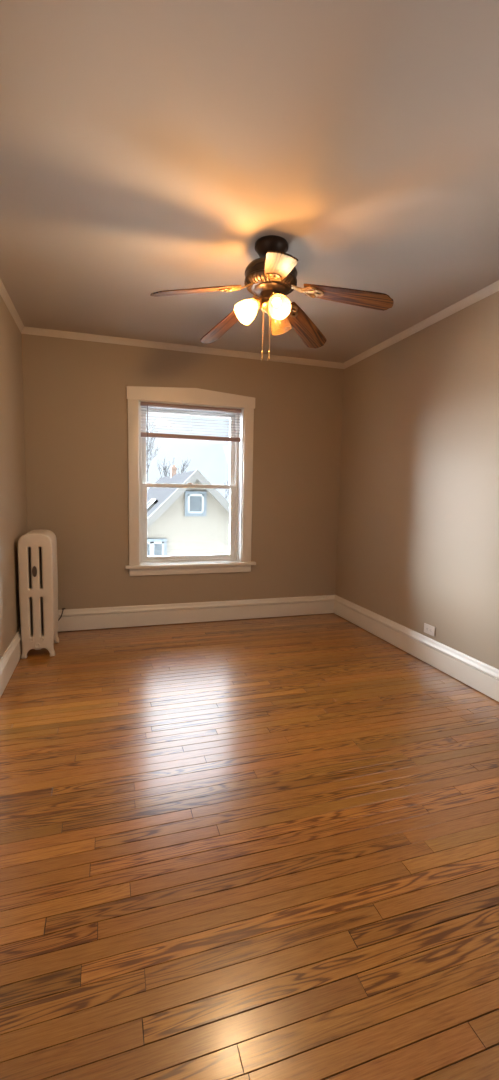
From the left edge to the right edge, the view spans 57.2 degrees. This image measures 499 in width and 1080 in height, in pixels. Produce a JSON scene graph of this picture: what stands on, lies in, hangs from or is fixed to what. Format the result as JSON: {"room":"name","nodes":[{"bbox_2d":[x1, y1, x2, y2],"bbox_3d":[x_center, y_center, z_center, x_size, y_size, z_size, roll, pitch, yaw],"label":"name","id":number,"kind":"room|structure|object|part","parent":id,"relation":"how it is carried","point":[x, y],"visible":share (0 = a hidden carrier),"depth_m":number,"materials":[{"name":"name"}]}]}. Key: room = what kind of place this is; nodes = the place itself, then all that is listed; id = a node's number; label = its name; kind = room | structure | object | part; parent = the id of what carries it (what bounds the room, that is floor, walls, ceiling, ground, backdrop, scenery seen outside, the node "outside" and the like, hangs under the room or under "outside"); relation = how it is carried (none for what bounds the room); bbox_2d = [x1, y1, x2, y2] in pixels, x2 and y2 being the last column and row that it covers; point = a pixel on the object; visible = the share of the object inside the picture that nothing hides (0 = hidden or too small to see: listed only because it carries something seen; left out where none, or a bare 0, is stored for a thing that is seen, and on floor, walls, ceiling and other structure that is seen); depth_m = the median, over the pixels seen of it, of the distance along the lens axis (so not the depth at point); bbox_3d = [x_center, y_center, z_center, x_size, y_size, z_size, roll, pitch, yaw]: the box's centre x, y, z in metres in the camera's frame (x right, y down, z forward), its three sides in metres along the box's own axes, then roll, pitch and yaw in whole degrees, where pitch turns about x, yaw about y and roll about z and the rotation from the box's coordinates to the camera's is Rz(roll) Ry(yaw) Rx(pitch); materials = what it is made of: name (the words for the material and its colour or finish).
{"room":"empty bedroom","nodes":[
{"label":"empty bedroom","id":0,"kind":"room"},
{"bbox_2d":[0,295,27,658],"bbox_3d":[-1.230,-0.194,1.421,0.200,2.600,5.200,-1,6,-17],"label":"wall","id":1,"kind":"structure","parent":0,"point":[13,499],"depth_m":3.27,"materials":[{"name":"beige paint"}]},
{"bbox_2d":[0,627,21,696],"bbox_3d":[-1.144,0.995,1.579,0.028,0.194,5.200,-1,6,-17],"label":"baseboard","id":2,"kind":"structure","parent":1,"relation":"attached to","point":[11,657],"depth_m":3.09,"materials":[{"name":"beige paint"}]},
{"bbox_2d":[0,279,23,333],"bbox_3d":[-1.098,-1.464,1.324,0.028,0.050,5.200,-1,6,-17],"label":"trim","id":3,"kind":"structure","parent":1,"relation":"attached to","point":[3,292],"depth_m":3.30,"materials":[{"name":"paint"}]},
{"bbox_2d":[21,334,343,631],"bbox_3d":[-0.519,-0.497,4.479,3.392,2.600,0.240,-1,6,-17],"label":"wall","id":4,"kind":"structure","parent":0,"point":[75,400],"depth_m":4.22,"materials":[{"name":"beige paint"}]},
{"bbox_2d":[22,327,343,368],"bbox_3d":[-0.456,-1.752,4.220,2.992,0.050,0.028,-1,6,-17],"label":"trim","id":5,"kind":"structure","parent":4,"relation":"attached to","point":[26,330],"depth_m":4.15,"materials":[{"name":"paint"}]},
{"bbox_2d":[126,386,255,575],"bbox_3d":[-0.559,-0.551,4.426,1.257,1.741,0.275,-1,6,-17],"label":"window","id":6,"kind":"structure","parent":4,"relation":"in","point":[241,454],"depth_m":4.39,"materials":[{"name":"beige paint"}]},
{"bbox_3d":[-0.591,-0.885,4.484,0.922,0.744,0.030,-1,6,-17],"label":"sash","id":7,"kind":"part","parent":6,"relation":"part of","materials":[{"name":"clear glass"}]},
{"bbox_3d":[-0.591,-0.175,4.518,0.922,0.742,0.030,-1,6,-17],"label":"sash","id":8,"kind":"part","parent":6,"relation":"part of","materials":[{"name":"white plastic"}]},
{"bbox_3d":[-0.592,-0.535,4.506,0.974,1.493,0.107,-1,6,-17],"label":"frame","id":9,"kind":"part","parent":6,"relation":"part of","materials":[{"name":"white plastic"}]},
{"bbox_2d":[140,402,240,481],"bbox_3d":[-0.543,-0.903,4.336,0.948,0.716,0.055,-1,6,-17],"label":"window blind","id":10,"kind":"object","parent":6,"relation":"attached to","point":[143,434],"visible":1,"depth_m":4.30,"materials":[{"name":"white plastic"}]},
{"bbox_3d":[-0.539,-1.245,4.307,0.948,0.030,0.042,-1,6,-17],"label":"head rail","id":11,"kind":"part","parent":10,"relation":"part of","materials":[{"name":"white plastic"}]},
{"bbox_3d":[-0.544,-0.972,4.335,0.948,0.040,0.032,-1,6,-17],"label":"rail","id":12,"kind":"part","parent":10,"relation":"part of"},
{"bbox_3d":[-0.520,-1.335,4.246,1.198,0.143,0.028,-1,6,-17],"label":"head casing","id":13,"kind":"part","parent":6,"relation":"part of","materials":[{"name":"beige paint"}]},
{"bbox_2d":[58,595,334,631],"bbox_3d":[-0.502,0.707,4.475,2.992,0.194,0.028,-1,6,-17],"label":"baseboard","id":14,"kind":"structure","parent":4,"relation":"attached to","point":[159,614],"depth_m":4.44,"materials":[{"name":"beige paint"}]},
{"bbox_2d":[0,613,498,1079],"bbox_3d":[0.261,1.175,2.061,3.392,0.200,5.640,-1,6,-17],"label":"floor","id":15,"kind":"structure","parent":0,"point":[323,820],"depth_m":1.60,"materials":[{"name":"brown wood"}]},
{"bbox_2d":[18,529,58,658],"bbox_3d":[-1.665,0.397,3.652,0.236,0.948,0.510,-1,6,-17],"label":"radiator","id":16,"kind":"object","parent":15,"relation":"on","point":[37,549],"visible":1,"depth_m":3.43,"materials":[{"name":"beige metal"}]},
{"bbox_3d":[-1.594,0.234,3.396,0.033,0.082,0.017,-1,6,-17],"label":"oval plate","id":17,"kind":"part","parent":16,"relation":"part of","materials":[{"name":"metal"}]},
{"bbox_2d":[0,0,498,362],"bbox_3d":[0.313,-1.609,1.773,3.392,0.200,5.640,-1,6,-17],"label":"ceiling","id":18,"kind":"structure","parent":0,"point":[147,147],"depth_m":1.83,"materials":[{"name":"paint"}]},
{"bbox_2d":[150,235,393,359],"bbox_3d":[0.071,-1.278,2.459,1.190,0.610,1.227,-1,6,-17],"label":"ceiling fan","id":19,"kind":"object","parent":18,"relation":"hanging from","point":[270,277],"visible":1,"depth_m":2.40,"materials":[{"name":"brown wood"}]},
{"bbox_3d":[-0.274,-1.272,2.336,0.469,0.007,0.136,-16,23,-18],"label":"blade","id":20,"kind":"part","parent":19,"relation":"part of","materials":[{"name":"brown wood"}]},
{"bbox_3d":[-0.145,-1.318,2.801,0.136,0.007,0.469,-19,3,-39],"label":"blade","id":21,"kind":"part","parent":19,"relation":"part of","materials":[{"name":"brown wood"}]},
{"bbox_3d":[0.019,-1.253,2.447,0.053,0.052,0.045,-1,6,-17],"label":"bulb","id":22,"kind":"part","parent":19,"relation":"part of","materials":[{"name":"white glass"}]},
{"bbox_3d":[0.140,-1.244,2.388,0.045,0.052,0.053,-1,6,-17],"label":"bulb","id":23,"kind":"part","parent":19,"relation":"part of","materials":[{"name":"white glass"}]},
{"bbox_3d":[0.161,-1.257,2.567,0.047,0.054,0.046,-1,6,-17],"label":"bulb","id":24,"kind":"part","parent":19,"relation":"part of","materials":[{"name":"white glass"}]},
{"bbox_3d":[0.131,-1.237,2.070,0.136,0.007,0.469,12,19,-7],"label":"blade","id":25,"kind":"part","parent":19,"relation":"part of","materials":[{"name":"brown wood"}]},
{"bbox_3d":[0.340,-1.311,2.824,0.136,0.007,0.469,-9,-14,31],"label":"blade","id":26,"kind":"part","parent":19,"relation":"part of","materials":[{"name":"brown wood"}]},
{"bbox_3d":[0.510,-1.261,2.372,0.469,0.007,0.136,17,-2,13],"label":"blade","id":27,"kind":"part","parent":19,"relation":"part of","materials":[{"name":"brown wood"}]},
{"bbox_2d":[335,291,498,668],"bbox_3d":[1.815,-0.236,2.375,0.200,2.600,5.200,-1,6,-17],"label":"wall","id":28,"kind":"structure","parent":0,"point":[418,539],"depth_m":3.48,"materials":[{"name":"beige paint"}]},
{"bbox_2d":[334,595,498,701],"bbox_3d":[1.684,0.956,2.464,0.028,0.194,5.200,-1,6,-17],"label":"baseboard","id":29,"kind":"structure","parent":28,"relation":"attached to","point":[474,673],"depth_m":3.50,"materials":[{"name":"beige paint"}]},
{"bbox_2d":[343,280,498,368],"bbox_3d":[1.730,-1.502,2.209,0.028,0.050,5.200,-1,6,-17],"label":"trim","id":30,"kind":"structure","parent":28,"relation":"attached to","point":[492,288],"depth_m":3.41,"materials":[{"name":"paint"}]},
{"bbox_2d":[424,623,434,636],"bbox_3d":[1.370,0.683,3.488,0.009,0.072,0.120,-1,6,-17],"label":"wall outlet","id":31,"kind":"object","parent":28,"relation":"attached to","point":[428,629],"visible":1,"depth_m":3.48,"materials":[{"name":"plastic"}]},
{"label":"outside","id":32,"kind":"structure","parent":0,"visible":0},
{"bbox_3d":[-15.227,-2.173,63.099,130.000,0.100,119.400,-1,6,-17],"label":"ground","id":33,"kind":"structure","parent":32,"visible":0},
{"bbox_2d":[146,424,190,477],"bbox_3d":[-6.367,-3.509,27.892,5.569,10.191,5.569,0,6,-8],"label":"bare tree","id":34,"kind":"object","parent":33,"relation":"on","point":[150,439],"visible":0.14,"depth_m":28.08,"materials":[{"name":"grey plant"}]},
{"bbox_2d":[147,465,229,555],"bbox_3d":[-2.941,-0.102,17.831,7.060,5.570,9.460,-1,6,-17],"label":"house","id":35,"kind":"structure","parent":33,"relation":"on","point":[180,521],"depth_m":13.44,"materials":[{"name":"beige paint"}]},
{"bbox_3d":[-3.423,-0.958,14.877,0.763,0.763,1.400,-1,6,-17],"label":"skylight frame","id":36,"kind":"part","parent":35,"relation":"part of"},
{"bbox_3d":[-2.814,0.631,13.209,0.680,1.170,0.040,-1,6,-17],"label":"window sash","id":37,"kind":"part","parent":35,"relation":"part of","materials":[{"name":"white"}]},
{"bbox_3d":[-2.814,0.631,13.209,0.850,1.340,0.060,-1,6,-17],"label":"window trim","id":38,"kind":"part","parent":35,"relation":"part of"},
{"bbox_3d":[-1.576,-1.061,13.413,0.640,0.730,0.060,-1,6,-17],"label":"window trim","id":39,"kind":"part","parent":35,"relation":"part of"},
{"bbox_3d":[-1.576,-1.061,13.413,0.470,0.560,0.040,-1,6,-17],"label":"window sash","id":40,"kind":"part","parent":35,"relation":"part of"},
{"bbox_2d":[224,481,229,502],"bbox_3d":[-2.011,-1.341,30.377,2.681,5.514,3.470,1,6,0],"label":"bare tree","id":41,"kind":"object","parent":33,"relation":"on","point":[228,490],"visible":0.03,"depth_m":29.81,"materials":[{"name":"grey plant"}]}
]}

